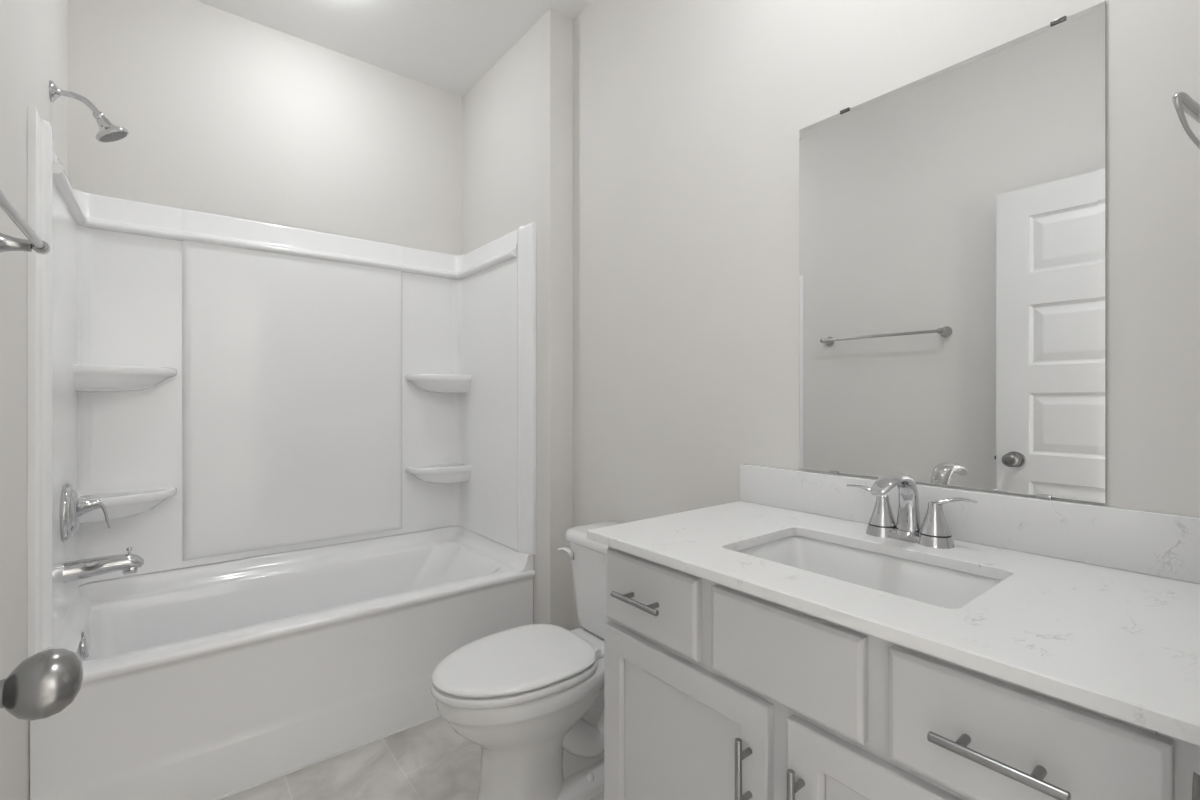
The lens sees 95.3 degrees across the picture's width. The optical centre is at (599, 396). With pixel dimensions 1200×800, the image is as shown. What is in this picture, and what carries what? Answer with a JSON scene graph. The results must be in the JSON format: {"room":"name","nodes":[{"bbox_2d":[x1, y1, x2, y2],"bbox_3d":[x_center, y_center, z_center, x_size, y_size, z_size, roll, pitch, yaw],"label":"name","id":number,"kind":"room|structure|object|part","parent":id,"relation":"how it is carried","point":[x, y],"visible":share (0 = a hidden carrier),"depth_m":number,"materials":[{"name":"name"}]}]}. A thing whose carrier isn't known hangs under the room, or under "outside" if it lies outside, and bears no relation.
{"room":"bathroom","nodes":[
{"label":"bathroom","id":0,"kind":"room"},
{"bbox_2d":[0,0,67,799],"bbox_3d":[-1.164,-0.189,0.924,0.120,2.822,2.845,0,0,-38],"label":"wall","id":1,"kind":"structure","parent":0,"point":[33,33],"depth_m":1.29,"materials":[{"name":"paint"}]},
{"bbox_2d":[0,189,49,253],"bbox_3d":[-1.013,-0.313,0.899,0.086,0.054,0.651,0,0,-38],"label":"towel bar","id":2,"kind":"object","parent":1,"relation":"attached to","point":[7,243],"visible":1,"depth_m":1.10,"materials":[{"name":"grey metal"}]},
{"bbox_3d":[-1.199,-0.313,1.132,0.086,0.054,0.054,0,0,-38],"label":"post","id":3,"kind":"part","parent":2,"relation":"part of","materials":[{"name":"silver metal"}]},
{"bbox_2d":[49,80,128,142],"bbox_3d":[-1.617,-0.893,1.737,0.183,0.152,0.091,0,0,-38],"label":"shower","id":4,"kind":"object","parent":1,"relation":"attached to","point":[108,132],"visible":1,"depth_m":1.74,"materials":[{"name":"silver metal"}]},
{"bbox_3d":[-1.639,-0.919,1.718,0.117,0.063,0.018,0,0,-38],"label":"arm","id":5,"kind":"part","parent":4,"relation":"part of","materials":[{"name":"silver metal"}]},
{"bbox_2d":[0,649,82,719],"bbox_3d":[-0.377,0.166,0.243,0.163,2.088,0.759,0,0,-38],"label":"door knob","id":6,"kind":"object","parent":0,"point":[47,682],"depth_m":0.49,"materials":[{"name":"silver metal"}]},
{"bbox_2d":[68,0,461,254],"bbox_3d":[-1.370,-0.189,2.501,1.520,2.822,0.120,0,0,-38],"label":"wall","id":7,"kind":"structure","parent":0,"point":[223,113],"depth_m":2.34,"materials":[{"name":"paint"}]},
{"bbox_2d":[27,106,535,657],"bbox_3d":[-1.100,-0.034,2.161,1.519,1.424,0.744,0,0,-38],"label":"shower surround","id":8,"kind":"object","parent":7,"relation":"attached to","point":[227,388],"visible":0.95,"depth_m":2.29,"materials":[{"name":"white plastic"}]},
{"bbox_3d":[-1.670,-0.034,1.695,0.047,1.424,0.722,0,0,-38],"label":"panel","id":9,"kind":"part","parent":8,"relation":"part of","materials":[{"name":"white plastic"}]},
{"bbox_2d":[60,483,109,540],"bbox_3d":[-1.622,0.360,1.732,0.107,0.177,0.177,0,0,-38],"label":"shower valve","id":10,"kind":"object","parent":8,"relation":"attached to","point":[73,507],"visible":1,"depth_m":1.68,"materials":[{"name":"silver metal"}]},
{"bbox_3d":[-1.604,0.380,1.747,0.060,0.093,0.026,0,0,-38],"label":"lever","id":11,"kind":"part","parent":10,"relation":"part of","materials":[{"name":"silver metal"}]},
{"bbox_2d":[63,547,143,582],"bbox_3d":[-1.589,0.538,1.758,0.191,0.086,0.066,0,0,-38],"label":"tub spout","id":12,"kind":"object","parent":8,"relation":"attached to","point":[129,563],"visible":1,"depth_m":1.74,"materials":[{"name":"silver metal"}]},
{"bbox_2d":[73,364,176,391],"bbox_3d":[-1.729,-0.061,2.006,0.284,0.094,0.150,0,0,-38],"label":"corner shelf","id":13,"kind":"object","parent":8,"relation":"attached to","point":[86,377],"depth_m":1.97,"materials":[{"name":"white plastic"}]},
{"bbox_2d":[80,487,176,523],"bbox_3d":[-1.729,0.403,2.006,0.284,0.094,0.150,0,0,-38],"label":"corner shelf","id":14,"kind":"object","parent":8,"relation":"attached to","point":[121,503],"depth_m":2.01,"materials":[{"name":"white plastic"}]},
{"bbox_3d":[-1.317,0.030,2.434,1.473,1.296,0.045,0,0,-38],"label":"panel","id":15,"kind":"part","parent":8,"relation":"part of","materials":[{"name":"white plastic"}]},
{"bbox_2d":[405,463,470,482],"bbox_3d":[-0.807,0.397,2.739,0.284,0.094,0.150,0,0,-38],"label":"corner shelf","id":16,"kind":"object","parent":8,"relation":"attached to","point":[414,472],"depth_m":2.72,"materials":[{"name":"white plastic"}]},
{"bbox_2d":[405,374,471,392],"bbox_3d":[-0.807,-0.061,2.739,0.284,0.094,0.150,0,0,-38],"label":"corner shelf","id":17,"kind":"object","parent":8,"relation":"attached to","point":[414,383],"depth_m":2.71,"materials":[{"name":"white plastic"}]},
{"bbox_3d":[-0.517,-0.034,2.611,0.047,1.424,0.722,0,0,-38],"label":"panel","id":18,"kind":"part","parent":8,"relation":"part of","materials":[{"name":"white plastic"}]},
{"bbox_2d":[195,0,593,96],"bbox_3d":[-0.042,-1.650,0.733,3.440,0.100,4.540,0,0,-38],"label":"ceiling","id":19,"kind":"structure","parent":0,"point":[449,46],"depth_m":2.37,"materials":[{"name":"white paint"}]},
{"bbox_2d":[221,716,603,799],"bbox_3d":[-0.042,1.272,0.733,3.440,0.100,4.540,0,0,-38],"label":"floor","id":20,"kind":"structure","parent":0,"point":[428,760],"depth_m":1.77,"materials":[{"name":"tile"}]},
{"bbox_2d":[29,526,534,799],"bbox_3d":[-1.101,0.952,2.162,1.518,0.544,0.741,0,0,-38],"label":"bathtub","id":21,"kind":"object","parent":20,"relation":"on","point":[219,680],"visible":0.77,"depth_m":1.88,"materials":[{"name":"white ceramic"}]},
{"bbox_3d":[-1.628,0.787,1.728,0.019,0.085,0.081,0,0,-38],"label":"overflow plate","id":22,"kind":"part","parent":21,"relation":"part of","materials":[{"name":"silver metal"}]},
{"bbox_2d":[430,521,621,799],"bbox_3d":[-0.141,0.848,1.712,0.784,0.748,0.416,0,0,-38],"label":"toilet","id":23,"kind":"object","parent":20,"relation":"on","point":[531,697],"visible":0.77,"depth_m":1.56,"materials":[{"name":"white ceramic"}]},
{"bbox_3d":[-0.260,0.801,1.618,0.480,0.022,0.375,0,0,-38],"label":"seat","id":24,"kind":"part","parent":23,"relation":"part of","materials":[{"name":"white plastic"}]},
{"bbox_3d":[-0.259,0.776,1.619,0.474,0.022,0.366,0,0,-38],"label":"lid","id":25,"kind":"part","parent":23,"relation":"part of","materials":[{"name":"white plastic"}]},
{"bbox_3d":[-0.116,0.556,1.943,0.066,0.041,0.036,0,0,43],"label":"flush lever","id":26,"kind":"part","parent":23,"relation":"part of","materials":[{"name":"white plastic"}]},
{"bbox_3d":[0.076,0.665,1.885,0.219,0.300,0.392,0,0,-38],"label":"tank","id":27,"kind":"part","parent":23,"relation":"part of","materials":[{"name":"white ceramic"}]},
{"bbox_3d":[0.073,0.494,1.882,0.238,0.040,0.416,0,0,-38],"label":"tank lid","id":28,"kind":"part","parent":23,"relation":"part of","materials":[{"name":"white ceramic"}]},
{"bbox_2d":[604,546,1199,799],"bbox_3d":[0.508,0.777,1.060,0.594,0.890,0.970,0,0,-38],"label":"vanity cabinet","id":29,"kind":"object","parent":20,"relation":"on","point":[713,690],"visible":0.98,"depth_m":0.86,"materials":[{"name":"grey paint"}]},
{"bbox_3d":[0.061,0.433,1.184,0.029,0.011,0.011,0,0,-38],"label":"pull post","id":30,"kind":"part","parent":29,"relation":"part of","materials":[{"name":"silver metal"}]},
{"bbox_3d":[0.070,0.433,1.143,0.012,0.012,0.140,0,0,-38],"label":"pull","id":31,"kind":"part","parent":29,"relation":"part of","materials":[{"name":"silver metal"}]},
{"bbox_3d":[0.108,0.433,1.125,0.029,0.011,0.011,0,0,-38],"label":"pull post","id":32,"kind":"part","parent":29,"relation":"part of","materials":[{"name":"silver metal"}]},
{"bbox_3d":[0.104,0.435,1.167,0.018,0.157,0.276,0,0,-38],"label":"drawer","id":33,"kind":"part","parent":29,"relation":"part of","materials":[{"name":"grey paint"}]},
{"bbox_3d":[0.153,0.813,1.105,0.018,0.568,0.441,0,0,-38],"label":"cabinet door","id":34,"kind":"part","parent":29,"relation":"part of","materials":[{"name":"grey paint"}]},
{"bbox_3d":[0.236,0.657,0.934,0.012,0.140,0.012,0,0,-38],"label":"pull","id":35,"kind":"part","parent":29,"relation":"part of","materials":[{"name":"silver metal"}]},
{"bbox_3d":[0.251,0.619,0.945,0.029,0.011,0.011,0,0,-38],"label":"pull post","id":36,"kind":"part","parent":29,"relation":"part of","materials":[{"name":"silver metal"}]},
{"bbox_3d":[0.251,0.695,0.945,0.029,0.011,0.011,0,0,-38],"label":"pull post","id":37,"kind":"part","parent":29,"relation":"part of","materials":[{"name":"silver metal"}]},
{"bbox_3d":[0.299,0.657,0.856,0.012,0.140,0.012,0,0,-38],"label":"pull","id":38,"kind":"part","parent":29,"relation":"part of","materials":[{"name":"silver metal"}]},
{"bbox_3d":[0.313,0.619,0.867,0.029,0.011,0.011,0,0,-38],"label":"pull post","id":39,"kind":"part","parent":29,"relation":"part of","materials":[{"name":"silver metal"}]},
{"bbox_3d":[0.450,0.813,0.732,0.018,0.568,0.439,0,0,-38],"label":"cabinet door","id":40,"kind":"part","parent":29,"relation":"part of","materials":[{"name":"grey paint"}]},
{"bbox_2d":[587,464,1199,745],"bbox_3d":[0.507,0.267,1.067,0.589,0.129,0.986,0,0,-38],"label":"countertop","id":41,"kind":"structure","parent":29,"relation":"on","point":[1094,607],"depth_m":0.92,"materials":[{"name":"white stone"}]},
{"bbox_2d":[736,536,1002,608],"bbox_3d":[0.490,0.403,1.050,0.339,0.142,0.489,0,0,-38],"label":"sink","id":42,"kind":"object","parent":41,"relation":"in","point":[939,586],"visible":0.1,"depth_m":1.15,"materials":[{"name":"white ceramic"}]},
{"bbox_2d":[847,473,977,548],"bbox_3d":[0.663,0.236,1.176,0.201,0.148,0.202,0,0,9],"label":"faucet","id":43,"kind":"object","parent":41,"relation":"on","point":[934,532],"visible":1,"depth_m":1.17,"materials":[{"name":"silver metal"}]},
{"bbox_3d":[0.613,0.219,1.256,0.020,0.028,0.087,0,0,-42],"label":"lever","id":44,"kind":"part","parent":43,"relation":"part of","materials":[{"name":"silver metal"}]},
{"bbox_3d":[0.637,0.266,1.231,0.069,0.089,0.069,0,0,-38],"label":"handle","id":45,"kind":"part","parent":43,"relation":"part of","materials":[{"name":"silver metal"}]},
{"bbox_3d":[0.622,0.233,1.151,0.172,0.141,0.052,0,0,-38],"label":"spout","id":46,"kind":"part","parent":43,"relation":"part of","materials":[{"name":"silver metal"}]},
{"bbox_3d":[0.670,0.302,1.189,0.052,0.018,0.140,0,0,-38],"label":"plate","id":47,"kind":"part","parent":43,"relation":"part of","materials":[{"name":"silver metal"}]},
{"bbox_3d":[0.703,0.266,1.147,0.069,0.089,0.069,0,0,-38],"label":"handle","id":48,"kind":"part","parent":43,"relation":"part of","materials":[{"name":"silver metal"}]},
{"bbox_3d":[0.722,0.219,1.119,0.020,0.028,0.087,0,0,-34],"label":"lever","id":49,"kind":"part","parent":43,"relation":"part of","materials":[{"name":"silver metal"}]},
{"bbox_3d":[0.456,0.436,0.688,0.029,0.011,0.011,0,0,-38],"label":"pull post","id":50,"kind":"part","parent":29,"relation":"part of","materials":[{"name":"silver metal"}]},
{"bbox_3d":[0.465,0.436,0.646,0.012,0.012,0.140,0,0,-38],"label":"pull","id":51,"kind":"part","parent":29,"relation":"part of","materials":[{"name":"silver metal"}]},
{"bbox_3d":[0.500,0.435,0.669,0.018,0.157,0.279,0,0,-38],"label":"drawer","id":52,"kind":"part","parent":29,"relation":"part of","materials":[{"name":"grey paint"}]},
{"bbox_3d":[0.503,0.436,0.628,0.029,0.011,0.011,0,0,-38],"label":"pull post","id":53,"kind":"part","parent":29,"relation":"part of","materials":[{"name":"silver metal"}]},
{"bbox_2d":[462,8,572,629],"bbox_3d":[-0.417,-0.189,2.711,0.233,2.822,0.977,0,0,-38],"label":"wall","id":54,"kind":"structure","parent":0,"point":[517,119],"depth_m":2.31,"materials":[{"name":"paint"}]},
{"bbox_2d":[573,0,1199,628],"bbox_3d":[0.512,-0.189,1.632,0.120,2.822,1.868,0,0,-38],"label":"wall","id":55,"kind":"structure","parent":0,"point":[689,116],"depth_m":1.62,"materials":[{"name":"paint"}]},
{"bbox_2d":[799,1,1105,503],"bbox_3d":[0.736,-0.264,1.247,0.008,0.929,0.620,0,0,-38],"label":"wall mirror","id":56,"kind":"object","parent":55,"relation":"attached to","point":[952,219],"visible":1,"depth_m":1.18,"materials":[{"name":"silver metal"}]},
{"bbox_2d":[740,464,1199,583],"bbox_3d":[0.730,0.256,1.244,0.019,0.108,0.986,0,0,-38],"label":"backsplash","id":57,"kind":"structure","parent":55,"relation":"attached to","point":[1166,545],"depth_m":1.08,"materials":[{"name":"white stone"}]},
{"bbox_3d":[0.353,-0.189,0.236,3.200,2.822,0.120,0,0,-38],"label":"wall","id":58,"kind":"structure","parent":0,"visible":0},
{"bbox_2d":[1172,92,1199,148],"bbox_3d":[0.688,-0.304,0.609,0.194,0.063,0.038,0,0,-33],"label":"towel ring","id":59,"kind":"object","parent":58,"relation":"attached to","point":[1182,102],"visible":1,"depth_m":0.58,"materials":[{"name":"grey metal"}]},
{"bbox_2d":[1192,772,1199,799],"bbox_3d":[0.185,0.139,0.104,0.902,2.165,0.156,0,0,-38],"label":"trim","id":60,"kind":"structure","parent":58,"relation":"attached to","point":[1196,778],"depth_m":0.41,"materials":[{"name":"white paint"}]}
]}

